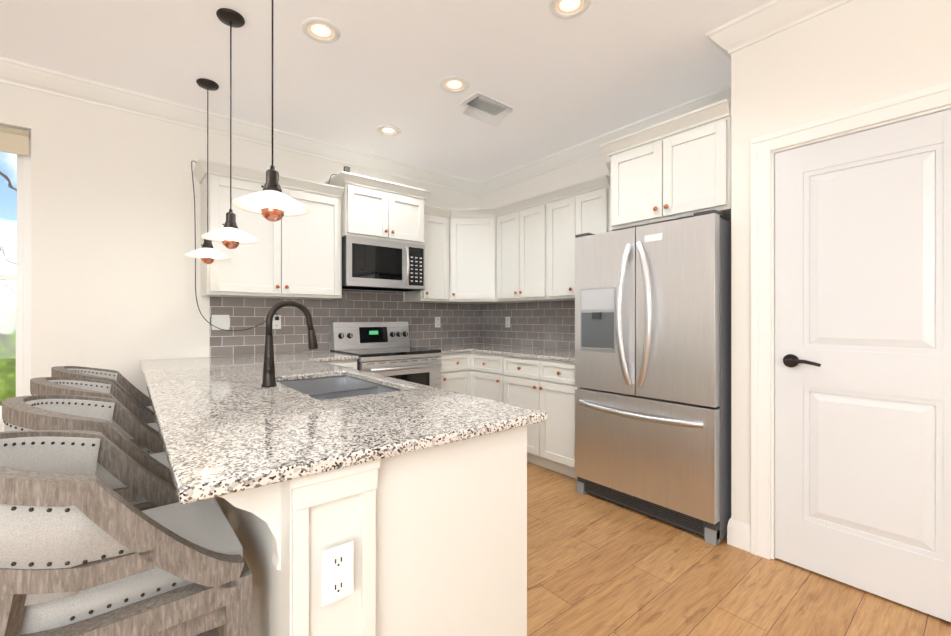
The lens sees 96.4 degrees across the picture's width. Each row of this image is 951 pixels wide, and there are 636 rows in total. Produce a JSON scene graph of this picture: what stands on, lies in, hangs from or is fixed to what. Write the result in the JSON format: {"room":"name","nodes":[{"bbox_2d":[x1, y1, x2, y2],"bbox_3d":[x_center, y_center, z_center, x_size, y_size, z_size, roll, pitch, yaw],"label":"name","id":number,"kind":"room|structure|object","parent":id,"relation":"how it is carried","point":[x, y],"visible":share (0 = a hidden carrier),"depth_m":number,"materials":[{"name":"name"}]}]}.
{"room":"kitchen","nodes":[
{"label":"kitchen","id":0,"kind":"room"},
{"bbox_2d":[0,82,478,418],"bbox_3d":[-2.312,-0.162,3.069,6.240,2.740,0.120,0,0,-39],"label":"wall","id":1,"kind":"structure","parent":0,"point":[113,219],"depth_m":2.90,"materials":[{"name":"beige paint"}]},
{"bbox_2d":[0,125,30,431],"bbox_3d":[-3.121,-0.229,2.371,0.984,1.883,0.143,0,0,-39],"label":"window","id":2,"kind":"structure","parent":1,"relation":"in","point":[21,279],"depth_m":2.64,"materials":[{"name":"white"}]},
{"bbox_2d":[0,125,29,155],"bbox_3d":[-3.114,-1.082,2.363,0.884,0.160,0.052,0,0,-39],"label":"roller blind","id":3,"kind":"object","parent":2,"relation":"attached to","point":[14,140],"visible":0.92,"depth_m":2.59,"materials":[{"name":"beige fabric"}]},
{"bbox_2d":[0,56,479,195],"bbox_3d":[-2.245,-1.472,2.987,5.999,0.117,0.091,0,0,-39],"label":"crown molding","id":4,"kind":"structure","parent":1,"relation":"attached to","point":[12,72],"depth_m":3.15,"materials":[{"name":"white"}]},
{"bbox_2d":[193,158,343,299],"bbox_3d":[-1.592,-0.622,3.335,1.015,0.917,0.363,0,0,-39],"label":"upper cabinet","id":5,"kind":"object","parent":1,"relation":"attached to","point":[293,257],"visible":0.94,"depth_m":3.21,"materials":[{"name":"white paint"}]},
{"bbox_2d":[210,290,477,355],"bbox_3d":[-0.985,0.016,4.075,2.672,0.552,0.007,0,0,-39],"label":"tile backsplash","id":6,"kind":"structure","parent":1,"relation":"attached to","point":[458,321],"depth_m":3.80,"materials":[{"name":"grey tile"}]},
{"bbox_2d":[211,315,229,329],"bbox_3d":[-1.956,0.033,3.266,0.124,0.115,0.013,0,0,-39],"label":"switch plate","id":7,"kind":"object","parent":6,"relation":"attached to","point":[221,321],"visible":1,"depth_m":3.26,"materials":[{"name":"white plastic"}]},
{"bbox_2d":[272,315,280,328],"bbox_3d":[-1.642,0.033,3.514,0.070,0.115,0.028,0,0,-39],"label":"electrical outlet plate","id":8,"kind":"object","parent":6,"relation":"attached to","point":[276,323],"visible":0.98,"depth_m":3.52,"materials":[{"name":"white plastic"}]},
{"bbox_2d":[191,161,335,330],"bbox_3d":[-1.611,-0.553,3.350,1.077,1.311,0.292,0,0,-39],"label":"power cord","id":9,"kind":"object","parent":8,"relation":"attached to","point":[195,258],"visible":0.67,"depth_m":2.91,"materials":[{"name":"black plastic"}]},
{"bbox_2d":[435,317,439,326],"bbox_3d":[-0.404,0.043,4.542,0.070,0.115,0.008,0,0,-39],"label":"electrical outlet plate","id":10,"kind":"object","parent":6,"relation":"attached to","point":[437,321],"visible":1,"depth_m":4.54,"materials":[{"name":"white plastic"}]},
{"bbox_2d":[325,171,431,244],"bbox_3d":[-0.880,-0.938,3.877,0.874,0.506,0.428,0,0,-39],"label":"upper cabinet","id":11,"kind":"object","parent":1,"relation":"attached to","point":[374,208],"visible":0.9,"depth_m":3.69,"materials":[{"name":"white paint"}]},
{"bbox_2d":[343,166,349,172],"bbox_3d":[-1.092,-1.234,3.600,0.044,0.085,0.051,0,0,-39],"label":"security camera","id":12,"kind":"object","parent":11,"relation":"on","point":[346,169],"visible":0.54,"depth_m":3.58,"materials":[{"name":"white plastic"}]},
{"bbox_2d":[342,235,424,291],"bbox_3d":[-0.872,-0.473,3.868,0.755,0.418,0.447,0,0,-39],"label":"over-the-range microwave","id":13,"kind":"object","parent":11,"relation":"attached to","point":[376,264],"visible":0.96,"depth_m":3.70,"materials":[{"name":"grey metal"}]},
{"bbox_2d":[405,204,444,302],"bbox_3d":[-0.448,-0.622,4.264,0.385,0.917,0.377,0,0,-39],"label":"upper cabinet","id":14,"kind":"object","parent":1,"relation":"attached to","point":[434,216],"depth_m":4.13,"materials":[{"name":"white paint"}]},
{"bbox_2d":[0,0,771,181],"bbox_3d":[-0.213,-1.563,0.510,6.240,0.060,6.740,0,0,-39],"label":"ceiling","id":15,"kind":"structure","parent":0,"point":[596,68],"depth_m":2.55,"materials":[{"name":"white paint"}]},
{"bbox_2d":[184,78,229,263],"bbox_3d":[-1.748,-0.941,2.776,0.256,1.181,0.256,0,0,-39],"label":"pendant lamp","id":16,"kind":"object","parent":15,"relation":"hanging from","point":[207,253],"visible":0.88,"depth_m":2.76,"materials":[{"name":"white metal"}]},
{"bbox_2d":[201,8,258,248],"bbox_3d":[-1.244,-0.941,2.161,0.256,1.181,0.256,0,0,-39],"label":"pendant lamp","id":17,"kind":"object","parent":15,"relation":"hanging from","point":[229,235],"visible":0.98,"depth_m":2.15,"materials":[{"name":"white metal"}]},
{"bbox_2d":[232,0,309,221],"bbox_3d":[-0.737,-0.941,1.542,0.256,1.181,0.256,0,0,-39],"label":"pendant lamp","id":18,"kind":"object","parent":15,"relation":"hanging from","point":[271,201],"visible":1,"depth_m":1.53,"materials":[{"name":"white metal"}]},
{"bbox_2d":[301,17,340,42],"bbox_3d":[-0.822,-1.527,2.262,0.200,0.009,0.200,0,0,-39],"label":"recessed light","id":19,"kind":"object","parent":15,"relation":"in","point":[321,30],"visible":1,"depth_m":2.25,"materials":[{"name":"white"}]},
{"bbox_2d":[376,125,400,135],"bbox_3d":[-0.710,-1.526,3.466,0.200,0.009,0.200,0,0,-39],"label":"recessed light","id":20,"kind":"object","parent":15,"relation":"in","point":[388,130],"visible":0.98,"depth_m":3.46,"materials":[{"name":"white"}]},
{"bbox_2d":[439,76,469,92],"bbox_3d":[-0.138,-1.526,2.784,0.200,0.009,0.200,0,0,-39],"label":"recessed light","id":21,"kind":"object","parent":15,"relation":"in","point":[454,84],"visible":1,"depth_m":2.78,"materials":[{"name":"white"}]},
{"bbox_2d":[459,91,512,125],"bbox_3d":[0.084,-1.490,3.049,0.340,0.082,0.212,0,0,-39],"label":"ceiling vent","id":22,"kind":"object","parent":15,"relation":"in","point":[484,104],"visible":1,"depth_m":3.03,"materials":[{"name":"white metal"}]},
{"bbox_2d":[549,0,590,18],"bbox_3d":[0.460,-1.527,2.071,0.200,0.009,0.200,0,0,-39],"label":"recessed light","id":23,"kind":"object","parent":15,"relation":"in","point":[565,9],"visible":1,"depth_m":2.09,"materials":[{"name":"white"}]},
{"bbox_2d":[196,461,950,635],"bbox_3d":[-0.213,1.237,0.510,6.240,0.060,6.740,0,0,-39],"label":"floor","id":24,"kind":"structure","parent":0,"point":[597,566],"depth_m":1.91,"materials":[{"name":"brown wood"}]},
{"bbox_2d":[30,377,159,453],"bbox_3d":[-1.659,0.732,1.950,0.531,0.952,0.482,0,0,-40],"label":"bar stool","id":25,"kind":"object","parent":24,"relation":"on","point":[68,386],"visible":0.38,"depth_m":1.94,"materials":[{"name":"brown wood"}]},
{"bbox_2d":[2,395,199,635],"bbox_3d":[-1.260,0.732,1.487,0.531,0.952,0.482,0,0,-38],"label":"bar stool","id":26,"kind":"object","parent":24,"relation":"on","point":[121,427],"visible":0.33,"depth_m":1.37,"materials":[{"name":"brown wood"}]},
{"bbox_2d":[51,366,154,415],"bbox_3d":[-1.993,0.732,2.373,0.531,0.952,0.482,0,0,-38],"label":"bar stool","id":27,"kind":"object","parent":24,"relation":"on","point":[124,385],"visible":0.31,"depth_m":2.38,"materials":[{"name":"brown wood"}]},
{"bbox_2d":[0,430,251,635],"bbox_3d":[-0.881,0.732,1.010,0.531,0.952,0.482,0,0,-41],"label":"bar stool","id":28,"kind":"object","parent":24,"relation":"on","point":[87,548],"visible":1,"depth_m":0.87,"materials":[{"name":"brown wood"}]},
{"bbox_2d":[325,360,356,369],"bbox_3d":[-1.256,0.766,3.417,0.401,0.884,0.658,0,0,-39],"label":"base cabinet","id":29,"kind":"object","parent":24,"relation":"on","point":[351,364],"visible":0.08,"depth_m":3.26,"materials":[{"name":"white paint"}]},
{"bbox_2d":[214,385,526,635],"bbox_3d":[-1.044,0.766,2.165,0.855,0.884,2.862,0,0,-39],"label":"base cabinet","id":30,"kind":"object","parent":24,"relation":"on","point":[437,535],"visible":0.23,"depth_m":1.10,"materials":[{"name":"white paint"}]},
{"bbox_2d":[321,540,353,606],"bbox_3d":[-0.298,0.552,0.921,0.070,0.115,0.008,0,0,-39],"label":"electrical outlet plate","id":31,"kind":"object","parent":30,"relation":"attached to","point":[337,572],"visible":0.98,"depth_m":0.92,"materials":[{"name":"white plastic"}]},
{"bbox_2d":[140,351,546,503],"bbox_3d":[-0.908,0.308,2.263,1.327,0.029,2.887,0,0,-39],"label":"countertop","id":32,"kind":"structure","parent":30,"relation":"on","point":[226,425],"depth_m":1.23,"materials":[{"name":"stone"}]},
{"bbox_2d":[261,300,317,386],"bbox_3d":[-0.807,0.106,1.872,0.239,0.374,0.100,0,0,-39],"label":"faucet","id":33,"kind":"object","parent":32,"relation":"on","point":[268,379],"visible":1,"depth_m":1.83,"materials":[{"name":"black metal"}]},
{"bbox_2d":[278,376,400,399],"bbox_3d":[-0.640,0.422,1.945,0.460,0.196,0.820,0,0,-39],"label":"sink basin","id":34,"kind":"object","parent":32,"relation":"in","point":[326,388],"visible":0.1,"depth_m":2.22,"materials":[{"name":"silver metal"}]},
{"bbox_2d":[330,322,441,387],"bbox_3d":[-0.778,0.623,3.753,0.756,1.171,0.728,0,0,-39],"label":"range","id":35,"kind":"object","parent":24,"relation":"on","point":[383,348],"visible":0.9,"depth_m":3.73,"materials":[{"name":"grey metal"}]},
{"bbox_2d":[440,352,467,394],"bbox_3d":[-0.357,0.766,4.140,0.377,0.884,0.680,0,0,-39],"label":"base cabinet","id":36,"kind":"object","parent":24,"relation":"on","point":[454,368],"depth_m":3.91,"materials":[{"name":"white paint"}]},
{"bbox_2d":[468,352,507,403],"bbox_3d":[0.333,0.766,4.019,0.680,0.884,0.527,0,0,-39],"label":"base cabinet","id":37,"kind":"object","parent":24,"relation":"on","point":[487,373],"depth_m":3.84,"materials":[{"name":"white paint"}]},
{"bbox_2d":[418,344,574,361],"bbox_3d":[0.271,0.309,3.855,0.988,0.029,1.922,0,0,-39],"label":"countertop","id":38,"kind":"structure","parent":37,"relation":"on","point":[547,354],"depth_m":3.85,"materials":[{"name":"stone"}]},
{"bbox_2d":[504,355,578,478],"bbox_3d":[0.726,0.766,3.580,0.629,0.884,0.917,0,0,-39],"label":"base cabinet","id":39,"kind":"object","parent":24,"relation":"on","point":[548,387],"depth_m":3.30,"materials":[{"name":"white paint"}]},
{"bbox_2d":[575,209,730,545],"bbox_3d":[1.228,0.317,2.799,0.807,1.782,0.908,0,0,-39],"label":"refrigerator","id":40,"kind":"object","parent":24,"relation":"on","point":[653,370],"visible":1,"depth_m":2.47,"materials":[{"name":"grey metal"}]},
{"bbox_2d":[479,109,730,349],"bbox_3d":[2.191,-0.162,2.404,0.120,2.740,6.620,0,0,-39],"label":"wall","id":41,"kind":"structure","parent":0,"point":[584,170],"depth_m":4.11,"materials":[{"name":"beige paint"}]},
{"bbox_2d":[445,207,496,303],"bbox_3d":[-0.007,-0.622,4.401,0.721,0.917,0.721,0,0,-39],"label":"upper cabinet","id":42,"kind":"object","parent":41,"relation":"attached to","point":[470,233],"depth_m":4.22,"materials":[{"name":"white paint"}]},
{"bbox_2d":[497,190,552,302],"bbox_3d":[0.523,-0.622,4.029,0.377,0.917,0.774,0,0,-39],"label":"upper cabinet","id":43,"kind":"object","parent":41,"relation":"attached to","point":[522,250],"depth_m":3.90,"materials":[{"name":"white paint"}]},
{"bbox_2d":[478,300,574,349],"bbox_3d":[0.658,0.064,4.173,0.006,0.455,1.920,0,0,-39],"label":"tile backsplash","id":44,"kind":"structure","parent":41,"relation":"attached to","point":[546,324],"depth_m":4.30,"materials":[{"name":"grey tile"}]},
{"bbox_2d":[505,317,509,326],"bbox_3d":[0.344,0.043,4.543,0.008,0.115,0.070,0,0,-39],"label":"electrical outlet plate","id":45,"kind":"object","parent":44,"relation":"attached to","point":[507,321],"visible":1,"depth_m":4.54,"materials":[{"name":"white plastic"}]},
{"bbox_2d":[541,175,609,300],"bbox_3d":[0.914,-0.622,3.589,0.331,0.917,0.691,0,0,-39],"label":"upper cabinet","id":46,"kind":"object","parent":41,"relation":"attached to","point":[583,207],"depth_m":3.48,"materials":[{"name":"white paint"}]},
{"bbox_2d":[480,85,730,195],"bbox_3d":[0.960,-1.472,3.737,0.091,0.117,2.779,0,0,-39],"label":"crown molding","id":47,"kind":"structure","parent":41,"relation":"attached to","point":[587,149],"depth_m":3.73,"materials":[{"name":"white"}]},
{"bbox_2d":[599,98,730,231],"bbox_3d":[1.301,-0.881,2.844,0.678,0.579,0.944,0,0,-39],"label":"upper cabinet","id":48,"kind":"object","parent":41,"relation":"attached to","point":[676,168],"visible":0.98,"depth_m":2.53,"materials":[{"name":"white paint"}]},
{"bbox_2d":[731,0,950,524],"bbox_3d":[2.768,-0.163,1.086,0.660,2.740,3.610,0,0,-39],"label":"wall","id":49,"kind":"structure","parent":0,"point":[851,55],"depth_m":2.03,"materials":[{"name":"beige paint"}]},
{"bbox_2d":[727,518,750,545],"bbox_3d":[1.607,1.140,2.480,0.663,0.135,0.014,0,0,-39],"label":"baseboard","id":50,"kind":"structure","parent":49,"relation":"attached to","point":[738,534],"depth_m":2.24,"materials":[{"name":"white wood"}]},
{"bbox_2d":[706,0,851,59],"bbox_3d":[2.448,-1.473,0.883,0.091,0.117,3.702,0,0,-39],"label":"crown molding","id":51,"kind":"structure","parent":49,"relation":"attached to","point":[768,19],"depth_m":2.11,"materials":[{"name":"white wood"}]},
{"bbox_2d":[751,82,950,559],"bbox_3d":[1.745,0.144,1.887,0.147,2.127,0.879,0,0,-39],"label":"door frame","id":52,"kind":"structure","parent":49,"relation":"attached to","point":[912,105],"depth_m":2.13,"materials":[{"name":"white wood"}]},
{"bbox_2d":[775,109,950,621],"bbox_3d":[1.706,0.187,1.849,0.102,2.017,0.692,0,0,-39],"label":"pantry door","id":53,"kind":"structure","parent":49,"relation":"in","point":[862,360],"depth_m":1.86,"materials":[{"name":"white wood"}]},
{"label":"outside","id":54,"kind":"structure","parent":0,"visible":0},
{"bbox_2d":[0,152,16,405],"bbox_3d":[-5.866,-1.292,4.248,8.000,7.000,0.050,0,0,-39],"label":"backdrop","id":55,"kind":"structure","parent":54,"point":[6,224],"depth_m":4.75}
]}

